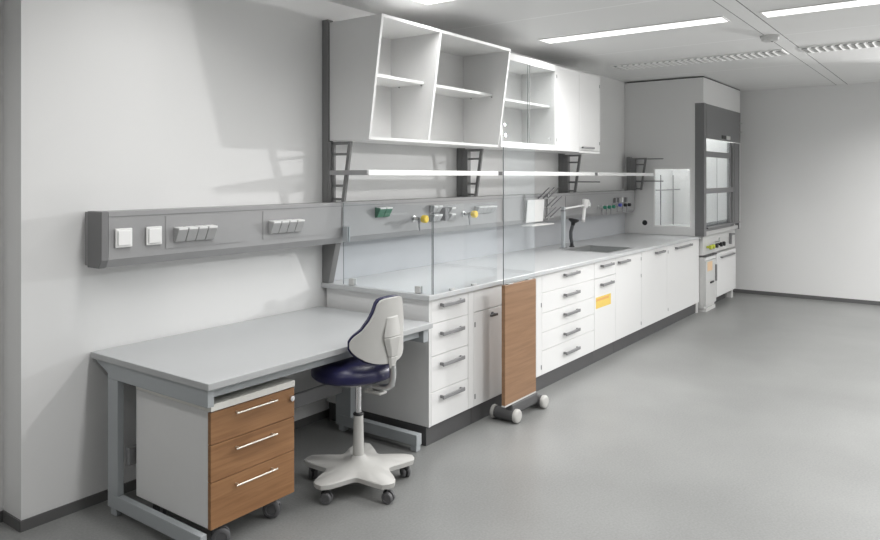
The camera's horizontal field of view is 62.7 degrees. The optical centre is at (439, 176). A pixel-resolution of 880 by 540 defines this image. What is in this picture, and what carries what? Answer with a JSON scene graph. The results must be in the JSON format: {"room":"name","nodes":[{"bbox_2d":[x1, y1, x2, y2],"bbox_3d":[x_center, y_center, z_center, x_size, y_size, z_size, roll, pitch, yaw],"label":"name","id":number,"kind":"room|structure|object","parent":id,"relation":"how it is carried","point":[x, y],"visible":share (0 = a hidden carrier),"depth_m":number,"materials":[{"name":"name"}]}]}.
{"room":"laboratory","nodes":[
{"label":"laboratory","id":0,"kind":"room"},
{"bbox_2d":[0,0,3,510],"bbox_3d":[-3.283,0.215,1.729,0.100,2.770,4.107,0,0,36],"label":"wall","id":1,"kind":"structure","parent":0,"point":[1,1],"depth_m":3.35,"materials":[{"name":"paint"}]},
{"bbox_2d":[0,510,3,522],"bbox_3d":[-3.240,1.575,1.697,0.008,0.050,4.105,0,0,36],"label":"baseboard","id":2,"kind":"structure","parent":1,"relation":"attached to","point":[1,512],"depth_m":3.34,"materials":[{"name":"plastic"}]},
{"bbox_2d":[4,0,625,519],"bbox_3d":[0.716,0.215,6.950,0.175,2.770,9.043,0,0,36],"label":"wall","id":3,"kind":"structure","parent":0,"point":[109,105],"depth_m":3.73,"materials":[{"name":"paint"}]},
{"bbox_2d":[3,510,20,531],"bbox_3d":[-1.956,1.575,3.298,0.166,0.050,0.008,0,0,36],"label":"baseboard","id":4,"kind":"structure","parent":3,"relation":"attached to","point":[12,521],"depth_m":3.29,"materials":[{"name":"rubber"}]},
{"bbox_2d":[20,409,328,532],"bbox_3d":[0.755,1.575,6.850,0.008,0.050,8.939,0,0,36],"label":"baseboard","id":5,"kind":"structure","parent":3,"relation":"attached to","point":[53,514],"depth_m":3.47,"materials":[{"name":"plastic"}]},
{"bbox_2d":[85,190,634,268],"bbox_3d":[0.350,0.301,6.125,0.208,0.270,6.707,0,0,36],"label":"wall service panel","id":6,"kind":"object","parent":3,"relation":"attached to","point":[241,228],"depth_m":4.33,"materials":[{"name":"grey metal"}]},
{"bbox_2d":[115,228,131,247],"bbox_3d":[-1.519,0.295,3.470,0.016,0.092,0.086,0,0,36],"label":"light switch","id":7,"kind":"object","parent":6,"relation":"attached to","point":[123,236],"visible":1,"depth_m":3.46,"materials":[{"name":"white plastic"}]},
{"bbox_2d":[146,226,161,244],"bbox_3d":[-1.425,0.295,3.599,0.016,0.092,0.086,0,0,36],"label":"light switch","id":8,"kind":"object","parent":6,"relation":"attached to","point":[154,233],"visible":1,"depth_m":3.59,"materials":[{"name":"white plastic"}]},
{"bbox_2d":[174,227,187,241],"bbox_3d":[-1.328,0.298,3.702,0.050,0.078,0.056,0,0,36],"label":"socket","id":9,"kind":"object","parent":6,"relation":"attached to","point":[180,233],"depth_m":3.69,"materials":[{"name":"grey plastic"}]},
{"bbox_2d":[184,226,197,240],"bbox_3d":[-1.293,0.298,3.750,0.050,0.078,0.056,0,0,36],"label":"socket","id":10,"kind":"object","parent":6,"relation":"attached to","point":[191,232],"depth_m":3.74,"materials":[{"name":"grey plastic"}]},
{"bbox_2d":[194,225,207,240],"bbox_3d":[-1.257,0.298,3.799,0.050,0.078,0.056,0,0,36],"label":"socket","id":11,"kind":"object","parent":6,"relation":"attached to","point":[201,231],"depth_m":3.79,"materials":[{"name":"grey plastic"}]},
{"bbox_2d":[204,225,217,239],"bbox_3d":[-1.222,0.298,3.847,0.050,0.078,0.056,0,0,36],"label":"socket","id":12,"kind":"object","parent":6,"relation":"attached to","point":[210,231],"depth_m":3.83,"materials":[{"name":"grey plastic"}]},
{"bbox_2d":[268,220,280,233],"bbox_3d":[-0.961,0.296,4.203,0.050,0.078,0.058,0,0,36],"label":"socket","id":13,"kind":"object","parent":6,"relation":"attached to","point":[274,226],"depth_m":4.19,"materials":[{"name":"grey plastic"}]},
{"bbox_2d":[278,220,288,232],"bbox_3d":[-0.924,0.296,4.253,0.050,0.078,0.058,0,0,36],"label":"socket","id":14,"kind":"object","parent":6,"relation":"attached to","point":[283,226],"depth_m":4.24,"materials":[{"name":"grey plastic"}]},
{"bbox_2d":[286,219,296,232],"bbox_3d":[-0.888,0.296,4.303,0.050,0.078,0.058,0,0,36],"label":"socket","id":15,"kind":"object","parent":6,"relation":"attached to","point":[291,226],"depth_m":4.29,"materials":[{"name":"grey plastic"}]},
{"bbox_2d":[294,219,304,231],"bbox_3d":[-0.851,0.296,4.353,0.050,0.078,0.058,0,0,36],"label":"socket","id":16,"kind":"object","parent":6,"relation":"attached to","point":[299,223],"depth_m":4.34,"materials":[{"name":"grey plastic"}]},
{"bbox_2d":[375,207,385,217],"bbox_3d":[-0.406,0.246,4.959,0.050,0.073,0.064,0,0,36],"label":"socket","id":17,"kind":"object","parent":6,"relation":"attached to","point":[379,211],"depth_m":4.95,"materials":[{"name":"green plastic"}]},
{"bbox_2d":[383,206,392,216],"bbox_3d":[-0.366,0.246,5.014,0.050,0.073,0.064,0,0,36],"label":"socket","id":18,"kind":"object","parent":6,"relation":"attached to","point":[387,211],"depth_m":5.00,"materials":[{"name":"plastic"}]},
{"bbox_2d":[411,215,428,230],"bbox_3d":[-0.176,0.338,5.209,0.128,0.115,0.162,0,0,36],"label":"gas valve","id":19,"kind":"object","parent":6,"relation":"attached to","point":[424,218],"visible":1,"depth_m":5.22,"materials":[{"name":"metal"}]},
{"bbox_2d":[430,205,438,212],"bbox_3d":[-0.043,0.246,5.454,0.050,0.058,0.051,0,0,36],"label":"socket","id":20,"kind":"object","parent":6,"relation":"attached to","point":[436,207],"depth_m":5.44,"materials":[{"name":"grey plastic"}]},
{"bbox_2d":[430,214,438,221],"bbox_3d":[-0.043,0.313,5.454,0.050,0.058,0.051,0,0,36],"label":"socket","id":21,"kind":"object","parent":6,"relation":"attached to","point":[436,216],"depth_m":5.44,"materials":[{"name":"grey plastic"}]},
{"bbox_2d":[435,205,442,212],"bbox_3d":[-0.011,0.246,5.498,0.050,0.058,0.051,0,0,36],"label":"socket","id":22,"kind":"object","parent":6,"relation":"attached to","point":[439,207],"depth_m":5.48,"materials":[{"name":"grey plastic"}]},
{"bbox_2d":[440,207,447,220],"bbox_3d":[0.031,0.288,5.551,0.056,0.100,0.044,0,0,36],"label":"switch box","id":23,"kind":"object","parent":6,"relation":"attached to","point":[444,210],"visible":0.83,"depth_m":5.53,"materials":[{"name":"grey plastic"}]},
{"bbox_2d":[462,211,477,224],"bbox_3d":[0.208,0.330,5.734,0.128,0.115,0.162,0,0,36],"label":"gas valve","id":24,"kind":"object","parent":6,"relation":"attached to","point":[473,214],"visible":1,"depth_m":5.74,"materials":[{"name":"metal"}]},
{"bbox_2d":[475,206,483,213],"bbox_3d":[0.325,0.276,5.956,0.050,0.063,0.066,0,0,36],"label":"socket","id":25,"kind":"object","parent":6,"relation":"attached to","point":[480,209],"depth_m":5.94,"materials":[{"name":"grey plastic"}]},
{"bbox_2d":[481,206,487,212],"bbox_3d":[0.366,0.276,6.012,0.050,0.063,0.066,0,0,36],"label":"socket","id":26,"kind":"object","parent":6,"relation":"attached to","point":[484,209],"depth_m":6.00,"materials":[{"name":"grey plastic"}]},
{"bbox_2d":[486,205,492,212],"bbox_3d":[0.407,0.276,6.069,0.050,0.063,0.066,0,0,36],"label":"socket","id":27,"kind":"object","parent":6,"relation":"attached to","point":[489,209],"depth_m":6.07,"materials":[{"name":"grey plastic"}]},
{"bbox_2d":[489,205,496,212],"bbox_3d":[0.449,0.276,6.125,0.050,0.063,0.066,0,0,36],"label":"socket","id":28,"kind":"object","parent":6,"relation":"attached to","point":[493,207],"depth_m":6.11,"materials":[{"name":"grey plastic"}]},
{"bbox_2d":[522,187,561,226],"bbox_3d":[0.965,0.275,6.751,0.134,0.351,0.640,0,0,36],"label":"drying rack","id":29,"kind":"object","parent":6,"relation":"attached to","point":[535,208],"visible":1,"depth_m":6.72,"materials":[{"name":"white plastic"}]},
{"bbox_2d":[522,223,553,226],"bbox_3d":[0.906,0.444,6.658,0.112,0.012,0.420,0,0,36],"label":"drip tray","id":30,"kind":"object","parent":29,"relation":"on","point":[537,224],"depth_m":6.59,"materials":[{"name":"white plastic"}]},
{"bbox_2d":[598,205,606,214],"bbox_3d":[1.778,0.371,7.898,0.097,0.105,0.040,0,0,36],"label":"tap","id":31,"kind":"object","parent":6,"relation":"attached to","point":[601,207],"visible":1,"depth_m":7.89,"materials":[{"name":"metal"}]},
{"bbox_2d":[614,197,627,202],"bbox_3d":[2.105,0.273,8.401,0.030,0.055,0.356,0,0,36],"label":"block","id":32,"kind":"object","parent":6,"relation":"attached to","point":[616,200],"visible":1,"depth_m":8.40,"materials":[{"name":"grey plastic"}]},
{"bbox_2d":[626,157,662,189],"bbox_3d":[2.474,-0.037,8.720,0.443,0.406,0.050,0,0,36],"label":"post","id":33,"kind":"object","parent":6,"relation":"on","point":[631,164],"visible":0.94,"depth_m":8.78,"materials":[{"name":"grey metal"}]},
{"bbox_2d":[457,148,483,196],"bbox_3d":[0.253,-0.298,5.959,0.248,1.464,0.050,0,0,36],"label":"post","id":34,"kind":"object","parent":3,"relation":"attached to","point":[464,158],"visible":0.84,"depth_m":5.96,"materials":[{"name":"grey metal"}]},
{"bbox_2d":[334,213,624,280],"bbox_3d":[0.772,0.568,6.868,0.012,0.264,5.106,0,0,36],"label":"backsplash","id":35,"kind":"structure","parent":3,"relation":"attached to","point":[375,256],"depth_m":5.97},
{"bbox_2d":[471,53,555,150],"bbox_3d":[0.628,-0.624,6.282,0.360,0.776,0.955,0,0,36],"label":"upper cabinet","id":36,"kind":"object","parent":3,"relation":"attached to","point":[529,113],"visible":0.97,"depth_m":6.58,"materials":[{"name":"white laminate"}]},
{"bbox_2d":[504,98,549,109],"bbox_3d":[0.612,-0.635,6.294,0.297,0.020,0.916,0,0,36],"label":"shelf","id":37,"kind":"object","parent":36,"relation":"attached to","point":[509,104],"depth_m":6.44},
{"bbox_2d":[558,153,599,192],"bbox_3d":[1.423,-0.298,7.389,0.443,1.464,0.050,0,0,36],"label":"post","id":38,"kind":"object","parent":3,"relation":"attached to","point":[564,162],"visible":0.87,"depth_m":7.45,"materials":[{"name":"grey metal"}]},
{"bbox_2d":[499,171,594,175],"bbox_3d":[0.968,-0.025,6.578,0.158,0.035,1.789,0,0,36],"label":"shelf","id":39,"kind":"object","parent":38,"relation":"attached to","point":[506,173],"visible":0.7,"depth_m":6.40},
{"bbox_2d":[524,66,599,153],"bbox_3d":[1.209,-0.621,7.052,0.386,0.782,0.969,0,0,36],"label":"upper cabinet","id":40,"kind":"object","parent":38,"relation":"attached to","point":[577,93],"visible":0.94,"depth_m":6.92,"materials":[{"name":"white laminate"}]},
{"bbox_2d":[595,172,653,175],"bbox_3d":[2.007,-0.025,7.996,0.158,0.035,1.614,0,0,36],"label":"shelf","id":41,"kind":"object","parent":38,"relation":"attached to","point":[598,173],"visible":0.84,"depth_m":7.82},
{"bbox_2d":[0,292,879,539],"bbox_3d":[2.131,1.650,3.367,7.145,0.100,13.150,0,0,36],"label":"floor","id":42,"kind":"structure","parent":0,"point":[748,416],"depth_m":4.07,"materials":[{"name":"grey plastic"}]},
{"bbox_2d":[136,377,294,539],"bbox_3d":[-1.047,1.283,3.398,0.593,0.634,0.472,0,0,36],"label":"drawer pedestal","id":43,"kind":"object","parent":42,"relation":"on","point":[212,467],"visible":0.91,"depth_m":3.21,"materials":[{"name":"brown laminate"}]},
{"bbox_2d":[91,306,432,539],"bbox_3d":[-0.868,1.224,3.845,0.926,0.749,1.535,0,0,36],"label":"desk","id":44,"kind":"object","parent":42,"relation":"on","point":[195,367],"visible":0.92,"depth_m":3.45,"materials":[{"name":"grey laminate"}]},
{"bbox_2d":[304,295,413,504],"bbox_3d":[-0.435,1.100,3.728,0.591,0.999,0.567,0,0,35],"label":"chair","id":45,"kind":"object","parent":42,"relation":"on","point":[375,348],"visible":0.98,"depth_m":3.60,"materials":[{"name":"plastic"}]},
{"bbox_2d":[327,288,473,445],"bbox_3d":[-0.253,1.166,4.700,0.884,0.868,0.477,0,0,36],"label":"base cabinet","id":46,"kind":"object","parent":42,"relation":"on","point":[432,395],"visible":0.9,"depth_m":4.41,"materials":[{"name":"white laminate"}]},
{"bbox_2d":[471,277,535,423],"bbox_3d":[0.140,1.166,5.229,0.892,0.868,0.835,0,0,36],"label":"base cabinet","id":47,"kind":"object","parent":42,"relation":"on","point":[487,301],"visible":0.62,"depth_m":4.79,"materials":[{"name":"white laminate"}]},
{"bbox_2d":[490,147,548,422],"bbox_3d":[0.525,0.705,4.863,0.204,1.789,0.514,0,0,36],"label":"screen","id":48,"kind":"object","parent":42,"relation":"on","point":[519,393],"visible":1,"depth_m":4.76,"materials":[{"name":"brown wood"}]},
{"bbox_2d":[536,263,593,391],"bbox_3d":[0.685,1.166,5.980,0.884,0.868,1.015,0,0,36],"label":"base cabinet","id":49,"kind":"object","parent":42,"relation":"on","point":[564,298],"visible":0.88,"depth_m":5.67,"materials":[{"name":"white laminate"}]},
{"bbox_2d":[592,258,615,363],"bbox_3d":[1.123,1.166,6.576,0.884,0.868,0.458,0,0,36],"label":"base cabinet","id":50,"kind":"object","parent":42,"relation":"on","point":[604,271],"visible":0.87,"depth_m":6.32,"materials":[{"name":"white laminate"}]},
{"bbox_2d":[613,252,640,352],"bbox_3d":[1.447,1.166,7.018,0.884,0.868,0.632,0,0,36],"label":"base cabinet","id":51,"kind":"object","parent":42,"relation":"on","point":[628,268],"visible":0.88,"depth_m":6.76,"materials":[{"name":"white laminate"}]},
{"bbox_2d":[639,239,698,339],"bbox_3d":[2.183,1.166,8.022,0.884,0.868,1.852,0,0,36],"label":"base cabinet","id":52,"kind":"object","parent":42,"relation":"on","point":[669,274],"visible":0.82,"depth_m":7.64,"materials":[{"name":"white laminate"}]},
{"bbox_2d":[321,233,700,300],"bbox_3d":[1.149,0.715,6.636,0.894,0.030,5.318,0,0,36],"label":"countertop","id":53,"kind":"structure","parent":52,"relation":"on","point":[486,271],"depth_m":5.43,"materials":[{"name":"grey laminate"}]},
{"bbox_2d":[322,19,352,282],"bbox_3d":[-0.663,-0.166,4.709,0.248,1.729,0.050,0,0,36],"label":"post","id":54,"kind":"object","parent":53,"relation":"on","point":[330,252],"visible":0.9,"depth_m":4.74,"materials":[{"name":"grey metal"}]},
{"bbox_2d":[330,170,498,175],"bbox_3d":[-0.125,-0.025,5.233,0.330,0.035,1.561,0,0,36],"label":"shelf","id":55,"kind":"object","parent":54,"relation":"attached to","point":[332,172],"visible":1,"depth_m":4.89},
{"bbox_2d":[330,13,510,147],"bbox_3d":[-0.081,-0.623,5.236,0.453,0.778,1.560,0,0,36],"label":"upper cabinet","id":56,"kind":"object","parent":54,"relation":"attached to","point":[394,80],"visible":1,"depth_m":5.12,"materials":[{"name":"white laminate"}]},
{"bbox_2d":[377,74,423,86],"bbox_3d":[-0.408,-0.654,4.902,0.298,0.019,0.596,0,0,36],"label":"shelf","id":57,"kind":"object","parent":56,"relation":"attached to","point":[382,80],"depth_m":4.98,"materials":[{"name":"white wood"}]},
{"bbox_2d":[435,84,492,98],"bbox_3d":[0.041,-0.654,5.528,0.283,0.019,0.906,0,0,36],"label":"shelf","id":58,"kind":"object","parent":56,"relation":"attached to","point":[441,92],"depth_m":5.68,"materials":[{"name":"white wood"}]},
{"bbox_2d":[343,203,422,293],"bbox_3d":[-0.338,0.434,4.480,0.719,0.528,0.033,0,0,36],"label":"screen","id":59,"kind":"object","parent":53,"relation":"on","point":[346,230],"visible":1,"depth_m":4.66,"materials":[{"name":"clear glass"}]},
{"bbox_2d":[433,202,484,294],"bbox_3d":[0.166,0.434,4.558,0.020,0.528,0.712,0,0,36],"label":"screen","id":60,"kind":"object","parent":53,"relation":"on","point":[472,284],"visible":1,"depth_m":4.27,"materials":[{"name":"clear glass"}]},
{"bbox_2d":[569,218,578,246],"bbox_3d":[1.328,0.555,7.163,0.102,0.289,0.102,0,0,36],"label":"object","id":61,"kind":"object","parent":53,"relation":"on","point":[573,221],"visible":1,"depth_m":7.15,"materials":[{"name":"black plastic"}]},
{"bbox_2d":[559,199,590,248],"bbox_3d":[1.373,0.463,7.234,0.072,0.468,0.666,0,0,36],"label":"faucet","id":62,"kind":"object","parent":53,"relation":"on","point":[585,203],"visible":1,"depth_m":6.99,"materials":[{"name":"silver metal"}]},
{"bbox_2d":[563,245,631,252],"bbox_3d":[1.532,0.798,6.968,0.486,0.203,0.606,0,0,36],"label":"sink","id":63,"kind":"object","parent":53,"relation":"in","point":[587,248],"visible":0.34,"depth_m":7.19,"materials":[{"name":"metal"}]},
{"bbox_2d":[569,246,625,251],"bbox_3d":[1.532,0.800,6.968,0.426,0.200,0.546,0,0,36],"label":"basin","id":64,"kind":"object","parent":63,"relation":"in","point":[582,248],"depth_m":7.19,"materials":[{"name":"metal"}]},
{"bbox_2d":[698,255,716,311],"bbox_3d":[2.981,1.278,8.866,0.722,0.645,0.425,0,0,36],"label":"base cabinet","id":65,"kind":"object","parent":42,"relation":"on","point":[707,265],"visible":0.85,"depth_m":8.54,"materials":[{"name":"white plastic"}]},
{"bbox_2d":[710,248,735,302],"bbox_3d":[3.387,1.276,9.414,0.730,0.648,0.910,0,0,36],"label":"base cabinet","id":66,"kind":"object","parent":42,"relation":"on","point":[726,258],"visible":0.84,"depth_m":9.21,"materials":[{"name":"white laminate"}]},
{"bbox_2d":[699,229,734,256],"bbox_3d":[3.243,0.825,9.303,0.828,0.247,1.440,0,0,36],"label":"control console","id":67,"kind":"object","parent":66,"relation":"on","point":[716,242],"visible":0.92,"depth_m":8.91,"materials":[{"name":"white plastic"}]},
{"bbox_2d":[625,76,741,236],"bbox_3d":[3.195,-0.232,9.346,0.986,1.864,1.748,0,0,36],"label":"fume hood","id":68,"kind":"object","parent":67,"relation":"on","point":[692,124],"visible":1,"depth_m":8.80,"materials":[{"name":"white metal"}]},
{"bbox_2d":[667,224,689,225],"bbox_3d":[3.165,0.682,9.323,0.847,0.030,1.598,0,0,36],"label":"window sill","id":69,"kind":"structure","parent":68,"relation":"on","point":[667,224],"depth_m":9.93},
{"bbox_2d":[327,0,879,90],"bbox_3d":[2.131,-1.220,3.367,7.145,0.100,13.150,0,0,36],"label":"ceiling","id":70,"kind":"structure","parent":0,"point":[515,25],"depth_m":5.91,"materials":[{"name":"white paint"}]},
{"bbox_2d":[411,0,455,5],"bbox_3d":[0.465,-1.166,4.371,1.524,0.008,0.214,0,0,36],"label":"recessed light","id":71,"kind":"object","parent":70,"relation":"in","point":[425,2],"visible":1,"depth_m":4.81,"materials":[{"name":"white plastic"}]},
{"bbox_2d":[415,0,449,3],"bbox_3d":[0.465,-1.167,4.371,1.498,0.004,0.188,0,0,36],"label":"diffuser","id":72,"kind":"object","parent":71,"relation":"attached to","point":[418,1],"depth_m":4.81,"materials":[{"name":"white plastic"}]},
{"bbox_2d":[538,16,729,43],"bbox_3d":[1.508,-1.166,5.789,1.519,0.008,0.214,0,0,36],"label":"recessed light","id":73,"kind":"object","parent":70,"relation":"in","point":[719,19],"visible":1,"depth_m":5.72,"materials":[{"name":"white plastic"}]},
{"bbox_2d":[610,49,788,69],"bbox_3d":[2.562,-1.161,7.248,1.670,0.018,0.330,0,0,36],"label":"ceiling vent","id":74,"kind":"object","parent":70,"relation":"in","point":[778,52],"visible":1,"depth_m":7.17,"materials":[{"name":"white metal"}]},
{"bbox_2d":[760,34,779,42],"bbox_3d":[2.743,-1.141,5.999,0.155,0.053,0.155,0,0,36],"label":"smoke detector","id":75,"kind":"object","parent":70,"relation":"attached to","point":[770,38],"visible":1,"depth_m":5.95,"materials":[{"name":"white plastic"}]},
{"bbox_2d":[713,0,846,84],"bbox_3d":[1.266,-1.169,3.938,0.129,0.002,13.050,0,0,36],"label":"trim","id":76,"kind":"structure","parent":70,"relation":"attached to","point":[735,7],"depth_m":5.89,"materials":[{"name":"paint"}]},
{"bbox_2d":[759,0,879,17],"bbox_3d":[2.954,-1.166,4.747,1.554,0.008,0.214,0,0,36],"label":"recessed light","id":77,"kind":"object","parent":70,"relation":"in","point":[849,3],"visible":1,"depth_m":4.98,"materials":[{"name":"white plastic"}]},
{"bbox_2d":[798,40,879,52],"bbox_3d":[3.995,-1.161,6.197,1.615,0.018,0.330,0,0,36],"label":"ceiling vent","id":78,"kind":"object","parent":70,"relation":"in","point":[872,43],"visible":1,"depth_m":6.46,"materials":[{"name":"white metal"}]},
{"bbox_2d":[730,82,879,300],"bbox_3d":[6.150,0.215,8.511,6.745,2.770,0.100,0,0,36],"label":"wall","id":79,"kind":"structure","parent":0,"point":[810,156],"depth_m":9.41,"materials":[{"name":"paint"}]},
{"bbox_2d":[733,289,879,305],"bbox_3d":[6.118,1.575,8.467,6.745,0.050,0.008,0,0,36],"label":"baseboard","id":80,"kind":"structure","parent":79,"relation":"attached to","point":[846,300],"depth_m":9.42,"materials":[{"name":"plastic"}]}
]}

